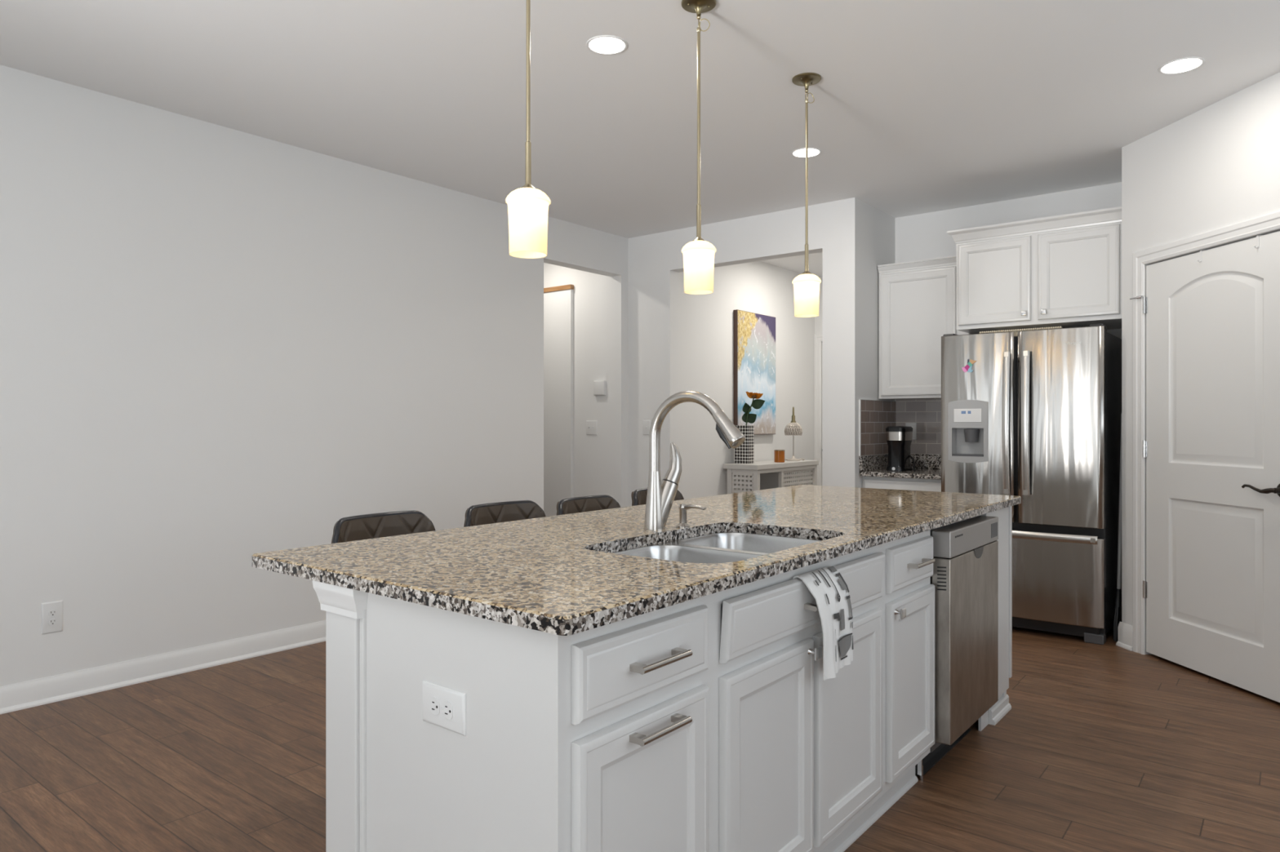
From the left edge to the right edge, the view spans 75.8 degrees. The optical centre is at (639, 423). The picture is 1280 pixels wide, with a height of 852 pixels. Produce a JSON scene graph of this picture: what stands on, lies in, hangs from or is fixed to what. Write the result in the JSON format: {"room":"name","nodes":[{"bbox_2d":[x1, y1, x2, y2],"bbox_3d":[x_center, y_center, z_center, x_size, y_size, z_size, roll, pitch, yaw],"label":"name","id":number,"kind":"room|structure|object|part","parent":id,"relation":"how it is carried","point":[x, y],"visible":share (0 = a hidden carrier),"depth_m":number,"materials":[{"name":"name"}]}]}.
{"room":"kitchen","nodes":[
{"label":"kitchen","id":0,"kind":"room"},
{"bbox_2d":[0,65,621,686],"bbox_3d":[-3.231,-0.145,2.914,0.120,2.740,9.734,0,0,39],"label":"wall","id":1,"kind":"structure","parent":0,"point":[220,347],"depth_m":4.16,"materials":[{"name":"white paint"}]},
{"bbox_2d":[41,600,62,634],"bbox_3d":[-2.587,0.856,3.620,0.009,0.136,0.080,0,0,39],"label":"wall outlet","id":2,"kind":"object","parent":1,"relation":"attached to","point":[51,612],"visible":1,"depth_m":3.62,"materials":[{"name":"white plastic"}]},
{"bbox_2d":[48,609,57,616],"bbox_3d":[-2.585,0.837,3.619,0.004,0.027,0.033,0,0,39],"label":"socket","id":3,"kind":"object","parent":2,"relation":"attached to","point":[51,612],"depth_m":3.62,"materials":[{"name":"white plastic"}]},
{"bbox_2d":[48,618,57,625],"bbox_3d":[-2.585,0.875,3.619,0.004,0.027,0.033,0,0,39],"label":"socket","id":4,"kind":"object","parent":2,"relation":"attached to","point":[51,621],"depth_m":3.62,"materials":[{"name":"white plastic"}]},
{"bbox_2d":[0,620,325,714],"bbox_3d":[-3.449,1.170,2.524,0.026,0.110,8.852,0,0,39],"label":"baseboard","id":5,"kind":"structure","parent":1,"relation":"attached to","point":[41,691],"depth_m":3.92,"materials":[{"name":"white"}]},
{"bbox_2d":[0,0,1279,277],"bbox_3d":[-0.944,-1.575,2.829,8.440,0.120,12.690,0,0,39],"label":"ceiling","id":6,"kind":"structure","parent":0,"point":[918,107],"depth_m":3.64,"materials":[{"name":"white paint"}]},
{"bbox_2d":[505,0,551,258],"bbox_3d":[-0.313,-0.993,2.304,0.126,1.044,0.126,0,0,39],"label":"pendant lamp","id":7,"kind":"object","parent":6,"relation":"hanging from","point":[527,206],"visible":1,"depth_m":2.27,"materials":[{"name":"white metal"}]},
{"bbox_3d":[-0.313,-1.102,2.304,0.014,0.644,0.014,0,0,39],"label":"rod","id":8,"kind":"part","parent":7,"relation":"part of","materials":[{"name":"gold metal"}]},
{"bbox_3d":[-0.313,-0.562,2.304,0.125,0.182,0.125,0,0,39],"label":"lamp shade","id":9,"kind":"part","parent":7,"relation":"part of","materials":[{"name":"white glass"}]},
{"bbox_2d":[586,35,627,54],"bbox_3d":[-0.133,-1.513,3.296,0.166,0.004,0.166,0,0,39],"label":"recessed light","id":10,"kind":"object","parent":6,"relation":"in","point":[605,44],"visible":1,"depth_m":3.29,"materials":[{"name":"white plastic"}]},
{"bbox_2d":[681,0,716,294],"bbox_3d":[0.212,-0.993,2.963,0.126,1.044,0.126,0,0,7],"label":"pendant lamp","id":11,"kind":"object","parent":6,"relation":"hanging from","point":[698,254],"visible":1,"depth_m":2.94,"materials":[{"name":"white glass"}]},
{"bbox_3d":[0.212,-1.102,2.963,0.014,0.644,0.014,0,0,7],"label":"rod","id":12,"kind":"part","parent":11,"relation":"part of","materials":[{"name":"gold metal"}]},
{"bbox_3d":[0.212,-0.562,2.963,0.125,0.182,0.125,0,0,7],"label":"lamp shade","id":13,"kind":"part","parent":11,"relation":"part of","materials":[{"name":"white glass"}]},
{"bbox_2d":[791,147,821,157],"bbox_3d":[0.931,-1.513,4.607,0.166,0.004,0.166,0,0,39],"label":"recessed light","id":14,"kind":"object","parent":6,"relation":"in","point":[812,152],"visible":0.88,"depth_m":4.61,"materials":[{"name":"white"}]},
{"bbox_2d":[791,72,821,317],"bbox_3d":[0.733,-0.993,3.618,0.126,1.044,0.126,0,0,-25],"label":"pendant lamp","id":15,"kind":"object","parent":6,"relation":"hanging from","point":[806,285],"visible":1,"depth_m":3.59,"materials":[{"name":"white glass"}]},
{"bbox_3d":[0.733,-1.102,3.618,0.014,0.644,0.014,0,0,-24],"label":"rod","id":16,"kind":"part","parent":15,"relation":"part of","materials":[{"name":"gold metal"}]},
{"bbox_3d":[0.733,-0.562,3.618,0.125,0.182,0.125,0,0,-24],"label":"lamp shade","id":17,"kind":"part","parent":15,"relation":"part of","materials":[{"name":"white glass"}]},
{"bbox_2d":[1158,57,1204,74],"bbox_3d":[2.295,-1.513,3.486,0.166,0.004,0.166,0,0,39],"label":"recessed light","id":18,"kind":"object","parent":6,"relation":"in","point":[1182,65],"visible":1,"depth_m":3.48,"materials":[{"name":"white"}]},
{"bbox_2d":[0,626,1279,851],"bbox_3d":[-0.944,1.275,2.829,8.440,0.100,12.690,0,0,39],"label":"floor","id":19,"kind":"structure","parent":0,"point":[1108,747],"depth_m":2.90,"materials":[{"name":"brown wood"}]},
{"bbox_2d":[312,580,368,851],"bbox_3d":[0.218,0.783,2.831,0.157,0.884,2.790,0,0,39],"label":"column","id":20,"kind":"structure","parent":19,"relation":"on","point":[344,607],"depth_m":1.75,"materials":[{"name":"white paint"}]},
{"bbox_2d":[331,510,435,543],"bbox_3d":[-0.724,0.764,2.637,0.458,0.921,0.410,0,0,37],"label":"bar stool","id":21,"kind":"object","parent":19,"relation":"on","point":[366,526],"visible":0.2,"depth_m":2.75,"materials":[{"name":"brown leather"}]},
{"bbox_2d":[463,500,546,527],"bbox_3d":[-0.396,0.766,3.049,0.458,0.918,0.410,0,0,40],"label":"bar stool","id":22,"kind":"object","parent":19,"relation":"on","point":[508,511],"visible":0.12,"depth_m":3.18,"materials":[{"name":"brown leather"}]},
{"bbox_2d":[359,592,710,851],"bbox_3d":[-0.199,0.783,1.714,0.626,0.884,0.470,0,0,39],"label":"base cabinet","id":23,"kind":"object","parent":19,"relation":"on","point":[636,690],"depth_m":1.53,"materials":[{"name":"white paint"}]},
{"bbox_2d":[422,680,466,736],"bbox_3d":[-0.374,0.539,1.558,0.127,0.078,0.009,0,0,39],"label":"island outlet","id":24,"kind":"object","parent":23,"relation":"attached to","point":[443,707],"visible":1,"depth_m":1.55,"materials":[{"name":"white plastic"}]},
{"bbox_2d":[430,697,439,715],"bbox_3d":[-0.391,0.539,1.568,0.027,0.033,0.004,0,0,39],"label":"socket","id":25,"kind":"object","parent":24,"relation":"attached to","point":[434,701],"depth_m":1.57,"materials":[{"name":"white plastic"}]},
{"bbox_2d":[443,701,453,719],"bbox_3d":[-0.360,0.539,1.543,0.027,0.033,0.004,0,0,39],"label":"socket","id":26,"kind":"object","parent":24,"relation":"attached to","point":[447,705],"depth_m":1.54,"materials":[{"name":"white plastic"}]},
{"bbox_3d":[-0.360,0.783,1.554,0.572,0.884,0.020,0,0,39],"label":"island end panel","id":27,"kind":"part","parent":23,"relation":"part of","materials":[{"name":"white wood"}]},
{"bbox_3d":[0.015,0.446,1.553,0.020,0.134,0.398,0,0,39],"label":"drawer","id":28,"kind":"part","parent":23,"relation":"part of","materials":[{"name":"white paint"}]},
{"bbox_3d":[0.040,0.574,1.542,0.036,0.013,0.150,0,0,39],"label":"bar pull","id":29,"kind":"part","parent":23,"relation":"part of","materials":[{"name":"silver metal"}]},
{"bbox_3d":[0.041,0.445,1.541,0.036,0.013,0.150,0,0,39],"label":"bar pull","id":30,"kind":"part","parent":23,"relation":"part of","materials":[{"name":"silver metal"}]},
{"bbox_2d":[556,494,620,515],"bbox_3d":[-0.096,0.772,3.426,0.458,0.906,0.410,0,0,39],"label":"bar stool","id":31,"kind":"object","parent":19,"relation":"on","point":[592,503],"visible":0.2,"depth_m":3.55,"materials":[{"name":"brown leather"}]},
{"bbox_2d":[631,488,684,506],"bbox_3d":[0.210,0.767,3.810,0.458,0.916,0.410,0,0,37],"label":"bar stool","id":32,"kind":"object","parent":19,"relation":"on","point":[638,496],"visible":0.11,"depth_m":3.82,"materials":[{"name":"brown leather"}]},
{"bbox_2d":[723,459,818,493],"bbox_3d":[1.218,0.791,7.521,0.345,0.868,1.145,0,0,39],"label":"console table","id":33,"kind":"object","parent":19,"relation":"on","point":[785,469],"visible":0.39,"depth_m":7.21,"materials":[{"name":"grey paint"}]},
{"bbox_3d":[0.791,0.812,7.178,0.045,0.826,0.045,0,0,39],"label":"leg","id":34,"kind":"part","parent":33,"relation":"part of","materials":[{"name":"grey paint"}]},
{"bbox_3d":[0.886,0.667,7.085,0.222,0.477,0.010,0,0,39],"label":"lattice panel","id":35,"kind":"part","parent":33,"relation":"part of","materials":[{"name":"grey paint"}]},
{"bbox_2d":[734,425,753,463],"bbox_3d":[0.920,0.189,7.256,0.144,0.334,0.100,0,0,39],"label":"vase","id":36,"kind":"object","parent":33,"relation":"on","point":[744,454],"visible":0.87,"depth_m":7.21,"materials":[{"name":"white ceramic"}]},
{"bbox_2d":[742,391,764,425],"bbox_3d":[0.999,0.012,7.246,0.118,0.584,0.168,0,0,-42],"label":"flower","id":37,"kind":"object","parent":36,"relation":"in","point":[757,403],"visible":1,"depth_m":7.24,"materials":[{"name":"green plant"}]},
{"bbox_3d":[0.965,0.041,7.243,0.085,0.525,0.012,0,0,10],"label":"stem","id":38,"kind":"part","parent":37,"relation":"part of","materials":[{"name":"green plant"}]},
{"bbox_3d":[0.994,0.812,7.016,0.045,0.826,0.045,0,0,39],"label":"leg","id":39,"kind":"part","parent":33,"relation":"part of","materials":[{"name":"grey paint"}]},
{"bbox_2d":[773,449,784,462],"bbox_3d":[1.267,0.301,7.466,0.096,0.111,0.096,0,0,39],"label":"candle jar","id":40,"kind":"object","parent":33,"relation":"on","point":[779,455],"visible":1,"depth_m":7.43,"materials":[{"name":"orange glass"}]},
{"bbox_2d":[784,407,804,461],"bbox_3d":[1.447,0.101,7.757,0.168,0.512,0.168,0,0,39],"label":"table lamp","id":41,"kind":"object","parent":33,"relation":"on","point":[793,427],"visible":1,"depth_m":7.73,"materials":[{"name":"silver metal"}]},
{"bbox_2d":[790,407,795,424],"bbox_3d":[1.447,-0.072,7.757,0.052,0.165,0.052,0,0,39],"label":"socket","id":42,"kind":"object","parent":41,"relation":"attached to","point":[793,422],"depth_m":7.74,"materials":[{"name":"metal"}]},
{"bbox_3d":[1.447,0.056,7.757,0.168,0.123,0.168,0,0,39],"label":"lamp shade","id":43,"kind":"part","parent":41,"relation":"part of","materials":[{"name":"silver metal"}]},
{"bbox_3d":[1.459,0.667,7.598,0.010,0.477,0.607,0,0,39],"label":"lattice panel","id":44,"kind":"part","parent":33,"relation":"part of","materials":[{"name":"grey paint"}]},
{"bbox_3d":[1.661,0.812,7.853,0.045,0.826,0.045,0,0,39],"label":"leg","id":45,"kind":"part","parent":33,"relation":"part of","materials":[{"name":"grey paint"}]},
{"bbox_2d":[710,544,884,851],"bbox_3d":[0.236,0.783,2.256,0.632,0.884,0.920,0,0,39],"label":"base cabinet","id":46,"kind":"object","parent":19,"relation":"on","point":[796,754],"visible":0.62,"depth_m":1.99,"materials":[{"name":"white paint"}]},
{"bbox_2d":[252,484,1021,635],"bbox_3d":[0.349,0.326,2.730,1.035,0.030,2.803,0,0,39],"label":"countertop","id":47,"kind":"structure","parent":46,"relation":"on","point":[559,575],"depth_m":1.94,"materials":[{"name":"beige stone"}]},
{"bbox_2d":[675,503,706,528],"bbox_3d":[0.153,0.276,2.441,0.105,0.070,0.042,0,0,39],"label":"soap dispenser","id":48,"kind":"object","parent":47,"relation":"on","point":[682,523],"visible":1,"depth_m":2.45,"materials":[{"name":"silver metal"}]},
{"bbox_3d":[0.163,0.251,2.434,0.082,0.020,0.017,0,0,39],"label":"spout","id":49,"kind":"part","parent":48,"relation":"part of","materials":[{"name":"silver metal"}]},
{"bbox_2d":[644,391,745,530],"bbox_3d":[0.168,0.110,2.353,0.335,0.403,0.124,0,0,39],"label":"kitchen faucet","id":50,"kind":"object","parent":47,"relation":"on","point":[660,496],"visible":1,"depth_m":2.39,"materials":[{"name":"silver metal"}]},
{"bbox_3d":[0.069,0.237,2.429,0.097,0.136,0.057,0,0,-33],"label":"valve arm","id":51,"kind":"part","parent":50,"relation":"part of","materials":[{"name":"silver metal"}]},
{"bbox_3d":[0.096,0.122,2.449,0.046,0.130,0.062,0,0,39],"label":"lever","id":52,"kind":"part","parent":50,"relation":"part of","materials":[{"name":"silver metal"}]},
{"bbox_2d":[611,532,821,563],"bbox_3d":[0.205,0.436,2.202,0.438,0.188,0.760,0,0,39],"label":"sink","id":53,"kind":"object","parent":47,"relation":"in","point":[720,547],"visible":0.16,"depth_m":2.32,"materials":[{"name":"silver metal"}]},
{"bbox_2d":[615,545,761,563],"bbox_3d":[0.109,0.436,2.065,0.402,0.187,0.357,0,0,39],"label":"basin","id":54,"kind":"object","parent":53,"relation":"in","point":[683,553],"depth_m":2.25,"materials":[{"name":"silver metal"}]},
{"bbox_2d":[679,533,818,553],"bbox_3d":[0.335,0.436,2.349,0.402,0.187,0.304,0,0,39],"label":"basin","id":55,"kind":"object","parent":53,"relation":"in","point":[742,542],"depth_m":2.51,"materials":[{"name":"silver metal"}]},
{"bbox_3d":[0.305,0.814,1.917,0.020,0.538,0.412,0,0,39],"label":"door","id":56,"kind":"part","parent":46,"relation":"part of","materials":[{"name":"white paint"}]},
{"bbox_3d":[0.461,0.450,2.061,0.037,0.015,0.150,0,0,39],"label":"bar pull","id":57,"kind":"part","parent":46,"relation":"part of","materials":[{"name":"silver metal"}]},
{"bbox_3d":[0.434,0.570,2.042,0.030,0.030,0.030,0,0,39],"label":"knob","id":58,"kind":"part","parent":46,"relation":"part of","materials":[{"name":"silver metal"}]},
{"bbox_2d":[792,565,853,679],"bbox_3d":[0.467,0.498,2.069,0.083,0.258,0.213,0,0,39],"label":"dish towel","id":59,"kind":"object","parent":46,"relation":"hanging from","point":[829,590],"visible":0.96,"depth_m":2.05,"materials":[{"name":"white fabric"}]},
{"bbox_3d":[0.396,1.189,2.129,0.016,0.072,0.920,0,0,39],"label":"shoe moulding","id":60,"kind":"part","parent":46,"relation":"part of","materials":[{"name":"white paint"}]},
{"bbox_3d":[0.579,0.814,2.261,0.020,0.538,0.415,0,0,39],"label":"door","id":61,"kind":"part","parent":46,"relation":"part of","materials":[{"name":"white paint"}]},
{"bbox_2d":[865,529,934,828],"bbox_3d":[0.652,0.783,2.782,0.626,0.884,0.420,0,0,39],"label":"base cabinet","id":62,"kind":"object","parent":19,"relation":"on","point":[908,598],"visible":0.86,"depth_m":2.60,"materials":[{"name":"white paint"}]},
{"bbox_3d":[0.814,1.189,2.653,0.016,0.072,0.420,0,0,39],"label":"shoe moulding","id":63,"kind":"part","parent":62,"relation":"part of","materials":[{"name":"white paint"}]},
{"bbox_3d":[0.786,0.573,2.483,0.030,0.030,0.030,0,0,39],"label":"knob","id":64,"kind":"part","parent":62,"relation":"part of","materials":[{"name":"silver metal"}]},
{"bbox_3d":[0.865,0.448,2.621,0.020,0.136,0.372,0,0,39],"label":"drawer","id":65,"kind":"part","parent":62,"relation":"part of","materials":[{"name":"white paint"}]},
{"bbox_3d":[0.869,0.814,2.626,0.020,0.538,0.385,0,0,39],"label":"door","id":66,"kind":"part","parent":62,"relation":"part of","materials":[{"name":"white paint"}]},
{"bbox_3d":[0.893,0.446,2.612,0.036,0.013,0.150,0,0,39],"label":"bar pull","id":67,"kind":"part","parent":62,"relation":"part of","materials":[{"name":"silver metal"}]},
{"bbox_2d":[862,475,941,492],"bbox_3d":[1.921,0.792,5.634,0.604,0.865,0.650,0,0,39],"label":"base cabinet","id":68,"kind":"object","parent":19,"relation":"on","point":[877,482],"visible":0.04,"depth_m":5.42,"materials":[{"name":"white paint"}]},
{"bbox_2d":[859,453,941,479],"bbox_3d":[1.924,0.292,5.635,0.610,0.134,0.644,0,0,39],"label":"countertop","id":69,"kind":"structure","parent":68,"relation":"on","point":[926,466],"depth_m":5.69,"materials":[{"name":"stone"}]},
{"bbox_2d":[884,426,915,471],"bbox_3d":[1.805,0.176,5.695,0.222,0.307,0.206,0,0,39],"label":"coffee maker","id":70,"kind":"object","parent":69,"relation":"on","point":[899,438],"visible":1,"depth_m":5.63,"materials":[{"name":"black plastic"}]},
{"bbox_3d":[1.798,0.041,5.701,0.140,0.038,0.200,0,0,39],"label":"lid","id":71,"kind":"part","parent":70,"relation":"part of","materials":[{"name":"black plastic"}]},
{"bbox_3d":[1.879,0.275,5.673,0.042,0.109,0.142,0,0,18],"label":"power cord","id":72,"kind":"part","parent":70,"relation":"part of","materials":[{"name":"black plastic"}]},
{"bbox_2d":[915,515,998,780],"bbox_3d":[0.973,0.791,3.169,0.626,0.868,0.574,0,0,39],"label":"dishwasher","id":73,"kind":"object","parent":19,"relation":"on","point":[965,577],"visible":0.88,"depth_m":2.87,"materials":[{"name":"grey metal"}]},
{"bbox_3d":[1.127,1.150,3.049,0.035,0.130,0.550,0,0,39],"label":"kick plate","id":74,"kind":"part","parent":73,"relation":"part of","materials":[{"name":"black metal"}]},
{"bbox_2d":[929,515,979,752],"bbox_3d":[0.949,0.741,3.196,0.556,0.768,0.554,0,0,39],"label":"tub","id":75,"kind":"object","parent":73,"relation":"in","point":[932,531],"depth_m":2.79,"materials":[{"name":"metal"}]},
{"bbox_3d":[1.192,0.769,2.998,0.066,0.625,0.569,0,0,39],"label":"door","id":76,"kind":"part","parent":73,"relation":"part of","materials":[{"name":"silver metal"}]},
{"bbox_3d":[1.192,0.410,2.997,0.067,0.090,0.569,0,0,39],"label":"control panel","id":77,"kind":"part","parent":73,"relation":"part of","materials":[{"name":"grey metal"}]},
{"bbox_3d":[1.237,0.474,3.000,0.001,0.038,0.110,0,0,39],"label":"pocket handle","id":78,"kind":"part","parent":73,"relation":"part of","materials":[{"name":"silver metal"}]},
{"bbox_2d":[978,506,1012,731],"bbox_3d":[1.251,0.783,3.561,0.592,0.884,0.368,0,0,39],"label":"panel","id":79,"kind":"object","parent":19,"relation":"on","point":[1000,708],"visible":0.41,"depth_m":3.43,"materials":[{"name":"white paint"}]},
{"bbox_3d":[1.505,1.195,3.435,0.024,0.060,0.249,0,0,39],"label":"shoe moulding","id":80,"kind":"part","parent":79,"relation":"part of","materials":[{"name":"white paint"}]},
{"bbox_2d":[941,324,1121,644],"bbox_3d":[2.406,0.339,5.042,0.883,1.772,0.833,0,0,39],"label":"refrigerator","id":81,"kind":"object","parent":19,"relation":"on","point":[1036,419],"visible":0.92,"depth_m":4.69,"materials":[{"name":"grey metal"}]},
{"bbox_3d":[1.963,-0.045,4.928,0.160,0.080,0.002,0,0,39],"label":"control panel","id":82,"kind":"part","parent":81,"relation":"part of","materials":[{"name":"white plastic"}]},
{"bbox_2d":[961,359,976,372],"bbox_3d":[1.972,-0.343,4.926,0.087,0.080,0.006,0,0,39],"label":"magnet","id":83,"kind":"object","parent":81,"relation":"attached to","point":[967,368],"visible":1,"depth_m":4.92,"materials":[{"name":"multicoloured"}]},
{"bbox_3d":[2.026,0.024,4.937,0.419,1.112,0.078,0,0,39],"label":"door","id":84,"kind":"part","parent":81,"relation":"part of","materials":[{"name":"silver metal"}]},
{"bbox_3d":[2.127,0.000,4.772,0.038,0.826,0.062,0,0,39],"label":"handle","id":85,"kind":"part","parent":81,"relation":"part of","materials":[{"name":"silver metal"}]},
{"bbox_2d":[979,326,1061,336],"bbox_3d":[2.365,-0.534,5.013,0.456,0.043,0.410,0,0,39],"label":"tray","id":86,"kind":"object","parent":81,"relation":"on","point":[1053,327],"visible":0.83,"depth_m":4.86,"materials":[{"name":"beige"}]},
{"bbox_3d":[2.209,0.000,4.707,0.038,0.826,0.062,0,0,39],"label":"handle","id":87,"kind":"part","parent":81,"relation":"part of","materials":[{"name":"silver metal"}]},
{"bbox_3d":[2.207,0.882,4.792,0.883,0.490,0.078,0,0,39],"label":"freezer drawer","id":88,"kind":"part","parent":81,"relation":"part of","materials":[{"name":"silver metal"}]},
{"bbox_3d":[2.380,0.024,4.655,0.442,1.112,0.078,0,0,39],"label":"door","id":89,"kind":"part","parent":81,"relation":"part of","materials":[{"name":"silver metal"}]},
{"bbox_2d":[1113,413,1121,641],"bbox_3d":[2.712,0.584,4.663,0.047,1.278,0.169,0,0,45],"label":"broom","id":90,"kind":"object","parent":19,"relation":"on","point":[1117,599],"visible":0.72,"depth_m":4.66,"materials":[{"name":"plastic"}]},
{"bbox_2d":[543,197,862,516],"bbox_3d":[-0.234,-0.145,6.859,4.289,2.740,0.240,0,0,39],"label":"wall","id":91,"kind":"structure","parent":0,"point":[626,326],"depth_m":6.64,"materials":[{"name":"white paint"}]},
{"bbox_2d":[543,284,573,293],"bbox_3d":[-1.277,-1.157,7.551,1.794,0.040,0.044,0,0,39],"label":"trim","id":92,"kind":"structure","parent":91,"relation":"attached to","point":[566,286],"depth_m":7.06,"materials":[{"name":"brown wood"}]},
{"bbox_2d":[586,420,597,435],"bbox_3d":[-0.408,0.040,6.877,0.118,0.120,0.018,0,0,39],"label":"light switch","id":93,"kind":"object","parent":91,"relation":"attached to","point":[591,425],"visible":1,"depth_m":6.88,"materials":[{"name":"white plastic"}]},
{"bbox_2d":[593,380,605,395],"bbox_3d":[-0.335,-0.290,6.813,0.120,0.120,0.026,0,0,39],"label":"wall thermostat","id":94,"kind":"object","parent":91,"relation":"attached to","point":[599,387],"visible":1,"depth_m":6.79,"materials":[{"name":"white plastic"}]},
{"bbox_2d":[643,420,650,435],"bbox_3d":[0.050,0.037,6.622,0.075,0.120,0.018,0,0,39],"label":"light switch","id":95,"kind":"object","parent":91,"relation":"attached to","point":[646,424],"visible":0.97,"depth_m":6.62,"materials":[{"name":"white plastic"}]},
{"bbox_2d":[679,261,814,499],"bbox_3d":[0.995,-0.145,7.638,0.120,2.740,2.510,0,0,39],"label":"wall","id":96,"kind":"structure","parent":0,"point":[706,322],"depth_m":7.28,"materials":[{"name":"white paint"}]},
{"bbox_2d":[733,309,775,435],"bbox_3d":[1.066,-0.451,7.598,0.042,1.116,0.692,0,0,39],"label":"abstract painting","id":97,"kind":"object","parent":96,"relation":"attached to","point":[754,334],"visible":0.8,"depth_m":7.56,"materials":[{"name":"fabric"}]},
{"bbox_2d":[814,276,822,485],"bbox_3d":[2.443,-0.145,8.166,1.729,2.740,0.120,0,0,39],"label":"wall","id":98,"kind":"structure","parent":0,"point":[818,320],"depth_m":8.54,"materials":[{"name":"white paint"}]},
{"bbox_2d":[813,333,822,485],"bbox_3d":[2.235,0.151,8.245,1.071,2.148,0.017,0,0,39],"label":"trim","id":99,"kind":"structure","parent":98,"relation":"attached to","point":[818,339],"depth_m":8.55,"materials":[{"name":"white wood"}]},
{"bbox_2d":[822,342,822,485],"bbox_3d":[2.235,0.188,8.245,0.907,2.055,0.105,0,0,39],"label":"door","id":100,"kind":"structure","parent":98,"relation":"in","point":[822,342],"depth_m":8.54,"materials":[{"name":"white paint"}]},
{"bbox_2d":[862,201,895,456],"bbox_3d":[2.253,-0.145,6.636,0.120,2.740,2.510,0,0,39],"label":"wall","id":101,"kind":"structure","parent":0,"point":[878,228],"depth_m":5.75,"materials":[{"name":"white paint"}]},
{"bbox_2d":[895,182,1121,454],"bbox_3d":[3.500,-0.145,4.870,4.031,2.740,0.120,0,0,39],"label":"wall","id":102,"kind":"structure","parent":0,"point":[920,237],"depth_m":5.69,"materials":[{"name":"white paint"}]},
{"bbox_2d":[858,399,941,456],"bbox_3d":[1.922,0.027,5.633,0.610,0.395,0.649,0,0,39],"label":"tile backsplash","id":103,"kind":"structure","parent":102,"relation":"attached to","point":[874,415],"depth_m":5.89,"materials":[{"name":"grey tile"}]},
{"bbox_3d":[1.586,0.032,5.691,0.012,0.385,0.320,0,0,39],"label":"edge trim","id":104,"kind":"part","parent":103,"relation":"part of","materials":[{"name":"white plastic"}]},
{"bbox_2d":[905,422,916,439],"bbox_3d":[1.973,0.060,5.991,0.078,0.122,0.009,0,0,39],"label":"outlet","id":105,"kind":"object","parent":103,"relation":"attached to","point":[913,425],"visible":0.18,"depth_m":5.97,"materials":[{"name":"white plastic"}]},
{"bbox_2d":[877,255,971,399],"bbox_3d":[2.025,-0.641,5.743,0.618,0.941,0.350,0,0,39],"label":"upper cabinet","id":106,"kind":"object","parent":102,"relation":"attached to","point":[917,298],"visible":0.77,"depth_m":5.65,"materials":[{"name":"white paint"}]},
{"bbox_3d":[1.909,-1.085,5.634,0.572,0.055,0.036,0,0,39],"label":"crown moulding","id":107,"kind":"part","parent":106,"relation":"part of","materials":[{"name":"white paint"}]},
{"bbox_2d":[946,206,1121,333],"bbox_3d":[2.528,-0.904,5.162,0.983,0.625,0.630,0,0,39],"label":"upper cabinet","id":108,"kind":"object","parent":102,"relation":"attached to","point":[1064,271],"visible":0.96,"depth_m":4.91,"materials":[{"name":"white paint"}]},
{"bbox_3d":[2.185,-0.872,5.080,0.427,0.510,0.018,0,0,39],"label":"door","id":109,"kind":"part","parent":108,"relation":"part of","materials":[{"name":"white paint"}]},
{"bbox_3d":[2.312,-0.660,4.950,0.030,0.030,0.030,0,0,39],"label":"knob","id":110,"kind":"part","parent":108,"relation":"part of","materials":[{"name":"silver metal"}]},
{"bbox_3d":[2.529,-1.177,5.162,0.983,0.080,0.627,0,0,39],"label":"crown moulding","id":111,"kind":"part","parent":108,"relation":"part of","materials":[{"name":"white paint"}]},
{"bbox_3d":[2.398,-0.660,4.881,0.030,0.030,0.030,0,0,39],"label":"knob","id":112,"kind":"part","parent":108,"relation":"part of","materials":[{"name":"silver metal"}]},
{"bbox_3d":[2.550,-0.872,4.790,0.427,0.510,0.018,0,0,39],"label":"door","id":113,"kind":"part","parent":108,"relation":"part of","materials":[{"name":"white paint"}]},
{"bbox_2d":[1121,71,1279,654],"bbox_3d":[2.791,-0.145,3.825,0.120,2.740,1.420,0,0,-6],"label":"wall","id":114,"kind":"structure","parent":0,"point":[1217,166],"depth_m":4.08,"materials":[{"name":"white paint"}]},
{"bbox_2d":[1115,621,1133,650],"bbox_3d":[2.643,1.160,4.477,0.026,0.130,0.114,0,0,-6],"label":"baseboard","id":115,"kind":"structure","parent":114,"relation":"attached to","point":[1125,631],"depth_m":4.47,"materials":[{"name":"white"}]},
{"bbox_2d":[1129,231,1279,702],"bbox_3d":[2.706,0.189,3.942,0.092,2.036,0.961,0,0,-6],"label":"door","id":116,"kind":"structure","parent":114,"relation":"in","point":[1212,445],"depth_m":3.89,"materials":[{"name":"white paint"}]},
{"bbox_2d":[1197,249,1205,262],"bbox_3d":[2.713,-0.805,3.975,0.040,0.059,0.012,0,0,-6],"label":"hook","id":117,"kind":"object","parent":116,"relation":"attached to","point":[1201,251],"visible":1,"depth_m":3.97,"materials":[{"name":"white plastic"}]},
{"bbox_2d":[1253,235,1262,248],"bbox_3d":[2.749,-0.805,3.657,0.040,0.059,0.012,0,0,-6],"label":"hook","id":118,"kind":"object","parent":116,"relation":"attached to","point":[1257,236],"visible":1,"depth_m":3.66,"materials":[{"name":"white plastic"}]},
{"bbox_3d":[2.728,0.290,3.591,0.057,0.066,0.201,0,0,-6],"label":"handle","id":119,"kind":"part","parent":116,"relation":"part of","materials":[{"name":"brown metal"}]},
{"bbox_2d":[1133,210,1279,654],"bbox_3d":[2.713,0.155,3.902,0.017,2.140,1.048,0,0,-6],"label":"trim","id":120,"kind":"structure","parent":114,"relation":"attached to","point":[1269,222],"depth_m":4.36,"materials":[{"name":"white wood"}]}
]}

